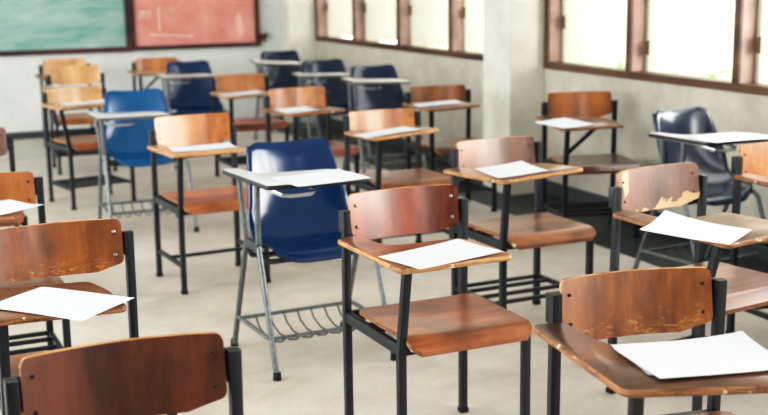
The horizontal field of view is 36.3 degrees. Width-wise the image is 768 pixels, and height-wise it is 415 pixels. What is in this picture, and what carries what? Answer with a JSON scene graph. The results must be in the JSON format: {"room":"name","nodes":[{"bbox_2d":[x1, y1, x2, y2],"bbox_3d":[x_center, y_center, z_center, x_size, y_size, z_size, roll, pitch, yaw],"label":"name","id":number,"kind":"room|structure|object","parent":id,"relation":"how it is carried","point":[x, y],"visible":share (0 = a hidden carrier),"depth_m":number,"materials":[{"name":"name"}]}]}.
{"room":"classroom","nodes":[
{"label":"classroom","id":0,"kind":"room"},
{"bbox_2d":[0,0,281,132],"bbox_3d":[-4.610,-2.186,10.597,8.450,3.300,0.120,-5,12,-23],"label":"wall","id":1,"kind":"structure","parent":0,"point":[20,93],"depth_m":11.56,"materials":[{"name":"white paint"}]},
{"bbox_2d":[0,0,131,55],"bbox_3d":[-3.708,-2.035,10.929,2.635,1.250,0.040,-5,12,-23],"label":"chalkboard","id":2,"kind":"object","parent":1,"relation":"attached to","point":[27,27],"visible":1,"depth_m":11.26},
{"bbox_2d":[6,116,283,139],"bbox_3d":[-4.749,-0.572,10.768,8.040,0.070,0.012,-5,12,-23],"label":"baseboard","id":3,"kind":"structure","parent":1,"relation":"attached to","point":[31,134],"depth_m":11.32,"materials":[{"name":"paint"}]},
{"bbox_2d":[129,0,259,50],"bbox_3d":[-1.892,-2.213,11.687,1.313,1.242,0.040,-5,12,-23],"label":"notice board","id":4,"kind":"object","parent":1,"relation":"attached to","point":[155,24],"visible":1,"depth_m":11.74,"materials":[{"name":"red"}]},
{"bbox_2d":[260,32,267,41],"bbox_3d":[-1.234,-1.753,12.051,0.085,0.096,0.060,-5,12,-23],"label":"wall hook","id":5,"kind":"object","parent":1,"relation":"attached to","point":[263,36],"visible":1,"depth_m":12.02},
{"bbox_2d":[280,0,316,123],"bbox_3d":[-0.893,-2.503,11.941,0.289,3.300,0.269,-5,12,-23],"label":"pillar corner","id":6,"kind":"structure","parent":0,"point":[297,17],"depth_m":11.96,"materials":[{"name":"paint"}]},
{"bbox_2d":[0,130,767,414],"bbox_3d":[-1.101,0.992,2.929,8.450,0.100,17.820,-5,12,-23],"label":"floor","id":7,"kind":"structure","parent":0,"point":[311,369],"depth_m":5.25,"materials":[{"name":"concrete"}]},
{"bbox_2d":[0,127,27,226],"bbox_3d":[-1.934,0.064,5.428,0.518,0.788,0.626,-5,12,-22],"label":"chair","id":8,"kind":"object","parent":7,"relation":"on","point":[6,142],"visible":0.43,"depth_m":5.68,"materials":[{"name":"brown wood"}]},
{"bbox_2d":[0,171,71,355],"bbox_3d":[-1.458,0.309,4.185,0.594,0.769,0.604,-6,12,-24],"label":"chair","id":9,"kind":"object","parent":7,"relation":"on","point":[23,187],"visible":0.47,"depth_m":4.44,"materials":[{"name":"black paint"}]},
{"bbox_2d":[0,200,42,214],"bbox_3d":[-1.337,-0.005,4.066,0.210,0.027,0.297,-10,14,-40],"label":"paper sheet","id":10,"kind":"object","parent":9,"relation":"on","point":[6,206],"visible":1,"depth_m":4.08,"materials":[{"name":"white paper"}]},
{"bbox_2d":[35,58,101,147],"bbox_3d":[-2.821,-0.908,10.457,0.537,0.795,0.647,-6,12,-25],"label":"chair","id":11,"kind":"object","parent":7,"relation":"on","point":[44,68],"visible":0.38,"depth_m":10.63,"materials":[{"name":"black paint"}]},
{"bbox_2d":[41,65,116,174],"bbox_3d":[-2.428,-0.691,9.268,0.544,0.812,0.653,-5,12,-21],"label":"chair","id":12,"kind":"object","parent":7,"relation":"on","point":[81,74],"visible":0.7,"depth_m":9.44,"materials":[{"name":"black paint"}]},
{"bbox_2d":[48,84,89,87],"bbox_3d":[-2.454,-0.945,9.122,0.297,0.005,0.210,-7,12,-26],"label":"paper sheet","id":13,"kind":"object","parent":12,"relation":"on","point":[77,85],"visible":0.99,"depth_m":9.13,"materials":[{"name":"white paper"}]},
{"bbox_2d":[40,86,135,209],"bbox_3d":[-1.991,-0.398,7.855,0.550,0.766,0.658,-9,14,-35],"label":"chair","id":14,"kind":"object","parent":7,"relation":"on","point":[53,99],"visible":0.72,"depth_m":7.94,"materials":[{"name":"black paint"}]},
{"bbox_2d":[62,99,103,105],"bbox_3d":[-1.953,-0.688,7.678,0.297,0.015,0.210,-7,13,-29],"label":"paper sheet","id":15,"kind":"object","parent":14,"relation":"on","point":[100,100],"visible":0.85,"depth_m":7.66,"materials":[{"name":"white paper"}]},
{"bbox_2d":[0,218,176,414],"bbox_3d":[-0.864,0.484,3.198,0.524,0.786,0.613,-6,12,-25],"label":"chair","id":16,"kind":"object","parent":7,"relation":"on","point":[36,251],"visible":0.37,"depth_m":3.39,"materials":[{"name":"wood"}]},
{"bbox_2d":[0,287,132,320],"bbox_3d":[-0.809,0.239,2.935,0.297,0.004,0.210,5,12,24],"label":"paper sheet","id":17,"kind":"object","parent":16,"relation":"on","point":[55,302],"visible":1,"depth_m":2.94,"materials":[{"name":"white paper"}]},
{"bbox_2d":[3,332,243,414],"bbox_3d":[-0.419,0.699,2.079,0.518,0.781,0.626,-5,12,-22],"label":"chair","id":18,"kind":"object","parent":7,"relation":"on","point":[183,372],"visible":1,"depth_m":2.30,"materials":[{"name":"brown wood"}]},
{"bbox_2d":[85,88,198,231],"bbox_3d":[-1.452,-0.268,7.000,0.578,0.831,0.610,-5,12,-22],"label":"chair","id":19,"kind":"object","parent":7,"relation":"on","point":[126,120],"visible":0.78,"depth_m":7.07,"materials":[{"name":"plastic"}]},
{"bbox_2d":[127,57,192,145],"bbox_3d":[-2.036,-0.950,10.652,0.520,0.779,0.631,-5,12,-20],"label":"chair","id":20,"kind":"object","parent":7,"relation":"on","point":[141,67],"visible":0.31,"depth_m":10.80,"materials":[{"name":"black paint"}]},
{"bbox_2d":[155,60,229,169],"bbox_3d":[-1.536,-0.757,9.514,0.592,0.830,0.640,-6,12,-24],"label":"chair","id":21,"kind":"object","parent":7,"relation":"on","point":[188,84],"visible":0.74,"depth_m":9.64,"materials":[{"name":"blue plastic"}]},
{"bbox_2d":[147,113,270,294],"bbox_3d":[-0.863,-0.023,5.744,0.511,0.806,0.625,-7,12,-27],"label":"chair","id":22,"kind":"object","parent":7,"relation":"on","point":[210,128],"visible":0.88,"depth_m":5.84,"materials":[{"name":"black paint"}]},
{"bbox_2d":[168,142,235,151],"bbox_3d":[-0.864,-0.286,5.562,0.297,0.012,0.210,-4,12,-17],"label":"paper sheet","id":23,"kind":"object","parent":22,"relation":"on","point":[226,144],"visible":1,"depth_m":5.55,"materials":[{"name":"white paper"}]},
{"bbox_2d":[210,73,288,176],"bbox_3d":[-1.006,-0.589,8.756,0.521,0.768,0.633,-6,12,-25],"label":"chair","id":24,"kind":"object","parent":7,"relation":"on","point":[232,83],"visible":0.7,"depth_m":8.87,"materials":[{"name":"black paint"}]},
{"bbox_2d":[218,90,264,95],"bbox_3d":[-1.038,-0.829,8.504,0.297,0.018,0.210,-5,12,-22],"label":"paper sheet","id":25,"kind":"object","parent":24,"relation":"on","point":[252,91],"visible":1,"depth_m":8.50,"materials":[{"name":"white paper"}]},
{"bbox_2d":[250,50,320,139],"bbox_3d":[-0.916,-1.005,10.734,0.601,0.831,0.649,-5,12,-19],"label":"chair","id":26,"kind":"object","parent":7,"relation":"on","point":[279,66],"visible":0.55,"depth_m":10.90,"materials":[{"name":"blue plastic"}]},
{"bbox_2d":[222,138,395,381],"bbox_3d":[-0.301,0.184,4.577,0.584,0.840,0.588,-6,12,-26],"label":"chair","id":27,"kind":"object","parent":7,"relation":"on","point":[300,224],"visible":0.77,"depth_m":4.64,"materials":[{"name":"plastic"}]},
{"bbox_2d":[271,169,365,186],"bbox_3d":[-0.238,-0.109,4.303,0.297,0.005,0.210,-8,15,-33],"label":"paper sheet","id":28,"kind":"object","parent":27,"relation":"on","point":[336,175],"visible":1,"depth_m":4.29,"materials":[{"name":"white paper"}]},
{"bbox_2d":[259,86,359,193],"bbox_3d":[-0.459,-0.336,7.371,0.530,0.786,0.627,-7,12,-28],"label":"chair","id":29,"kind":"object","parent":7,"relation":"on","point":[316,97],"visible":0.38,"depth_m":7.49,"materials":[{"name":"black paint"}]},
{"bbox_2d":[271,106,318,113],"bbox_3d":[-0.541,-0.598,7.160,0.210,0.015,0.297,-6,12,-23],"label":"paper sheet","id":30,"kind":"object","parent":29,"relation":"on","point":[302,108],"visible":1,"depth_m":7.17,"materials":[{"name":"white paper"}]},
{"bbox_2d":[292,59,372,163],"bbox_3d":[-0.441,-0.764,9.479,0.612,0.826,0.662,-5,12,-21],"label":"chair","id":31,"kind":"object","parent":7,"relation":"on","point":[328,74],"visible":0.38,"depth_m":9.66,"materials":[{"name":"blue plastic"}]},
{"bbox_2d":[341,64,426,172],"bbox_3d":[-0.011,-0.612,8.638,0.604,0.837,0.653,-5,12,-22],"label":"chair","id":32,"kind":"object","parent":7,"relation":"on","point":[378,87],"visible":0.51,"depth_m":8.80,"materials":[{"name":"blue plastic"}]},
{"bbox_2d":[343,108,450,266],"bbox_3d":[0.077,-0.106,6.208,0.518,0.764,0.631,-6,12,-24],"label":"chair","id":33,"kind":"object","parent":7,"relation":"on","point":[357,122],"visible":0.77,"depth_m":6.30,"materials":[{"name":"black paint"}]},
{"bbox_2d":[354,126,420,137],"bbox_3d":[0.012,-0.382,5.962,0.297,0.034,0.210,-5,12,-22],"label":"paper sheet","id":34,"kind":"object","parent":33,"relation":"on","point":[404,128],"visible":1,"depth_m":5.97,"materials":[{"name":"white paper"}]},
{"bbox_2d":[338,184,532,414],"bbox_3d":[0.160,0.377,3.646,0.496,0.795,0.603,-6,12,-24],"label":"chair","id":35,"kind":"object","parent":7,"relation":"on","point":[465,321],"visible":0.99,"depth_m":3.69,"materials":[{"name":"wood"}]},
{"bbox_2d":[379,239,502,268],"bbox_3d":[0.162,0.135,3.396,0.297,0.013,0.210,-8,13,-33],"label":"paper sheet","id":36,"kind":"object","parent":35,"relation":"on","point":[455,250],"visible":1,"depth_m":3.39,"materials":[{"name":"white paper"}]},
{"bbox_2d":[402,84,496,211],"bbox_3d":[0.414,-0.359,7.440,0.534,0.778,0.645,-5,12,-20],"label":"chair","id":37,"kind":"object","parent":7,"relation":"on","point":[432,147],"visible":0.69,"depth_m":7.58,"materials":[{"name":"black paint"}]},
{"bbox_2d":[411,100,463,106],"bbox_3d":[0.334,-0.647,7.293,0.297,0.016,0.210,-4,11,-13],"label":"paper sheet","id":38,"kind":"object","parent":37,"relation":"on","point":[448,101],"visible":1,"depth_m":7.31,"materials":[{"name":"white paper"}]},
{"bbox_2d":[443,136,595,308],"bbox_3d":[0.578,0.130,4.938,0.538,0.772,0.638,-6,12,-25],"label":"chair","id":39,"kind":"object","parent":7,"relation":"on","point":[536,230],"visible":0.89,"depth_m":4.99,"materials":[{"name":"black paint"}]},
{"bbox_2d":[476,161,548,177],"bbox_3d":[0.513,-0.153,4.746,0.210,0.026,0.297,-4,11,-14],"label":"paper sheet","id":40,"kind":"object","parent":39,"relation":"on","point":[517,168],"visible":1,"depth_m":4.74,"materials":[{"name":"white paper"}]},
{"bbox_2d":[536,91,640,237],"bbox_3d":[1.163,-0.232,6.677,0.519,0.800,0.624,-3,11,-9],"label":"chair","id":41,"kind":"object","parent":7,"relation":"on","point":[583,105],"visible":0.8,"depth_m":6.83,"materials":[{"name":"black paint"}]},
{"bbox_2d":[536,118,595,127],"bbox_3d":[0.996,-0.466,6.458,0.210,0.015,0.297,-6,12,-25],"label":"paper sheet","id":42,"kind":"object","parent":41,"relation":"on","point":[560,122],"visible":1,"depth_m":6.46,"materials":[{"name":"white paper"}]},
{"bbox_2d":[533,267,767,414],"bbox_3d":[0.639,0.590,2.572,0.533,0.774,0.643,-4,11,-15],"label":"chair","id":43,"kind":"object","parent":7,"relation":"on","point":[585,310],"visible":0.94,"depth_m":2.76,"materials":[{"name":"black paint"}]},
{"bbox_2d":[611,331,749,374],"bbox_3d":[0.642,0.298,2.396,0.297,0.013,0.210,-3,11,-9],"label":"paper sheet","id":44,"kind":"object","parent":43,"relation":"on","point":[687,340],"visible":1,"depth_m":2.48,"materials":[{"name":"white paper"}]},
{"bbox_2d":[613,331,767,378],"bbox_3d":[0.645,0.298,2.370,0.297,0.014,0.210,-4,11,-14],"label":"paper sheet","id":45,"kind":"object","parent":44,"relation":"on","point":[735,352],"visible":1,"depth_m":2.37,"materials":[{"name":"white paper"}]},
{"bbox_2d":[606,162,767,410],"bbox_3d":[1.094,0.291,4.014,0.526,0.795,0.606,-8,13,-32],"label":"chair","id":46,"kind":"object","parent":7,"relation":"on","point":[637,190],"visible":0.59,"depth_m":4.09,"materials":[{"name":"black paint"}]},
{"bbox_2d":[639,210,752,244],"bbox_3d":[0.999,0.061,3.755,0.297,0.043,0.210,7,14,35],"label":"paper sheet","id":47,"kind":"object","parent":46,"relation":"on","point":[667,223],"visible":1,"depth_m":3.76,"materials":[{"name":"white paper"}]},
{"bbox_2d":[630,106,767,269],"bbox_3d":[1.569,-0.039,5.610,0.580,0.827,0.626,-7,13,-29],"label":"chair","id":48,"kind":"object","parent":7,"relation":"on","point":[673,128],"visible":0.62,"depth_m":5.73,"materials":[{"name":"plastic"}]},
{"bbox_2d":[689,132,767,142],"bbox_3d":[1.561,-0.317,5.314,0.297,0.005,0.210,-5,12,-20],"label":"paper sheet","id":49,"kind":"object","parent":48,"relation":"on","point":[739,136],"visible":1,"depth_m":5.31,"materials":[{"name":"white paper"}]},
{"bbox_2d":[725,142,767,333],"bbox_3d":[1.697,0.170,4.612,0.518,0.786,0.626,-5,12,-22],"label":"chair","id":50,"kind":"object","parent":7,"relation":"on","point":[751,165],"visible":0.68,"depth_m":4.74,"materials":[{"name":"black paint"}]},
{"bbox_2d":[483,0,543,194],"bbox_3d":[0.878,-1.741,7.903,0.267,3.300,0.380,-5,12,-23],"label":"pillar","id":51,"kind":"structure","parent":0,"point":[513,30],"depth_m":7.92,"materials":[{"name":"paint"}]},
{"bbox_2d":[316,41,767,219],"bbox_3d":[2.726,-1.035,4.148,0.120,3.300,17.700,-5,12,-23],"label":"wall","id":52,"kind":"structure","parent":0,"point":[729,111],"depth_m":7.39,"materials":[{"name":"paint"}]},
{"bbox_2d":[314,0,483,60],"bbox_3d":[0.453,-2.027,10.171,0.764,1.294,4.150,-5,12,-23],"label":"window","id":53,"kind":"structure","parent":52,"relation":"in","point":[414,25],"depth_m":10.19,"materials":[{"name":"glass"}]},
{"bbox_2d":[326,0,351,36],"bbox_3d":[-0.322,-2.366,12.017,0.590,1.215,0.046,-6,12,-25],"label":"window pane","id":54,"kind":"object","parent":53,"relation":"attached to","point":[338,12],"depth_m":12.01,"materials":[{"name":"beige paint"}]},
{"bbox_2d":[364,0,395,40],"bbox_3d":[0.108,-2.194,11.104,0.650,1.215,0.046,-6,12,-25],"label":"window pane","id":55,"kind":"object","parent":53,"relation":"attached to","point":[379,15],"depth_m":11.10,"materials":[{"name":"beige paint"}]},
{"bbox_2d":[410,0,447,46],"bbox_3d":[0.517,-2.017,10.168,0.650,1.215,0.046,-6,12,-24],"label":"window pane","id":56,"kind":"object","parent":53,"relation":"attached to","point":[428,18],"depth_m":10.17,"materials":[{"name":"beige glass"}]},
{"bbox_2d":[463,0,483,51],"bbox_3d":[0.916,-1.844,9.251,0.650,1.215,0.046,-6,12,-24],"label":"window pane","id":57,"kind":"object","parent":53,"relation":"attached to","point":[473,10],"depth_m":9.21,"materials":[{"name":"glass"}]},
{"bbox_2d":[277,123,767,273],"bbox_3d":[2.435,0.614,4.325,0.548,0.004,17.688,-5,12,-23],"label":"trim","id":58,"kind":"structure","parent":52,"relation":"attached to","point":[522,204],"depth_m":7.18,"materials":[{"name":"paint"}]},
{"bbox_2d":[318,115,767,261],"bbox_3d":[2.742,0.564,4.307,0.012,0.100,17.430,-5,12,-23],"label":"baseboard","id":59,"kind":"structure","parent":52,"relation":"attached to","point":[575,195],"depth_m":7.87,"materials":[{"name":"paint"}]},
{"bbox_2d":[543,0,767,95],"bbox_3d":[3.150,-0.869,4.032,0.804,1.294,8.700,-5,12,-23],"label":"window","id":60,"kind":"structure","parent":52,"relation":"in","point":[655,39],"depth_m":7.12,"materials":[{"name":"glass"}]},
{"bbox_2d":[562,0,626,62],"bbox_3d":[1.504,-1.594,7.927,0.670,1.215,0.046,-6,12,-23],"label":"window pane","id":61,"kind":"object","parent":60,"relation":"attached to","point":[593,31],"depth_m":7.95,"materials":[{"name":"white glass"}]},
{"bbox_2d":[645,0,734,72],"bbox_3d":[1.886,-1.434,7.077,0.690,1.215,0.046,-6,12,-23],"label":"window pane","id":62,"kind":"object","parent":60,"relation":"attached to","point":[681,35],"depth_m":7.12,"materials":[{"name":"white glass"}]},
{"bbox_2d":[754,0,767,83],"bbox_3d":[2.268,-1.268,6.201,0.690,1.215,0.046,-6,12,-23],"label":"window pane","id":63,"kind":"object","parent":60,"relation":"attached to","point":[760,6],"depth_m":6.13,"materials":[{"name":"glass"}]},
{"label":"outside","id":64,"kind":"structure","parent":0,"visible":0},
{"bbox_2d":[425,46,731,79],"bbox_3d":[15.642,-2.220,19.684,35.740,0.100,36.000,-5,12,-23],"label":"ground","id":65,"kind":"structure","parent":64,"point":[719,75],"depth_m":21.47,"materials":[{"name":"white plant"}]},
{"bbox_2d":[580,61,731,79],"bbox_3d":[4.053,-0.835,9.904,1.113,1.292,15.075,-5,12,-23],"label":"hedge","id":66,"kind":"object","parent":65,"relation":"on","point":[620,63],"visible":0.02,"depth_m":12.00,"materials":[{"name":"green plant"}]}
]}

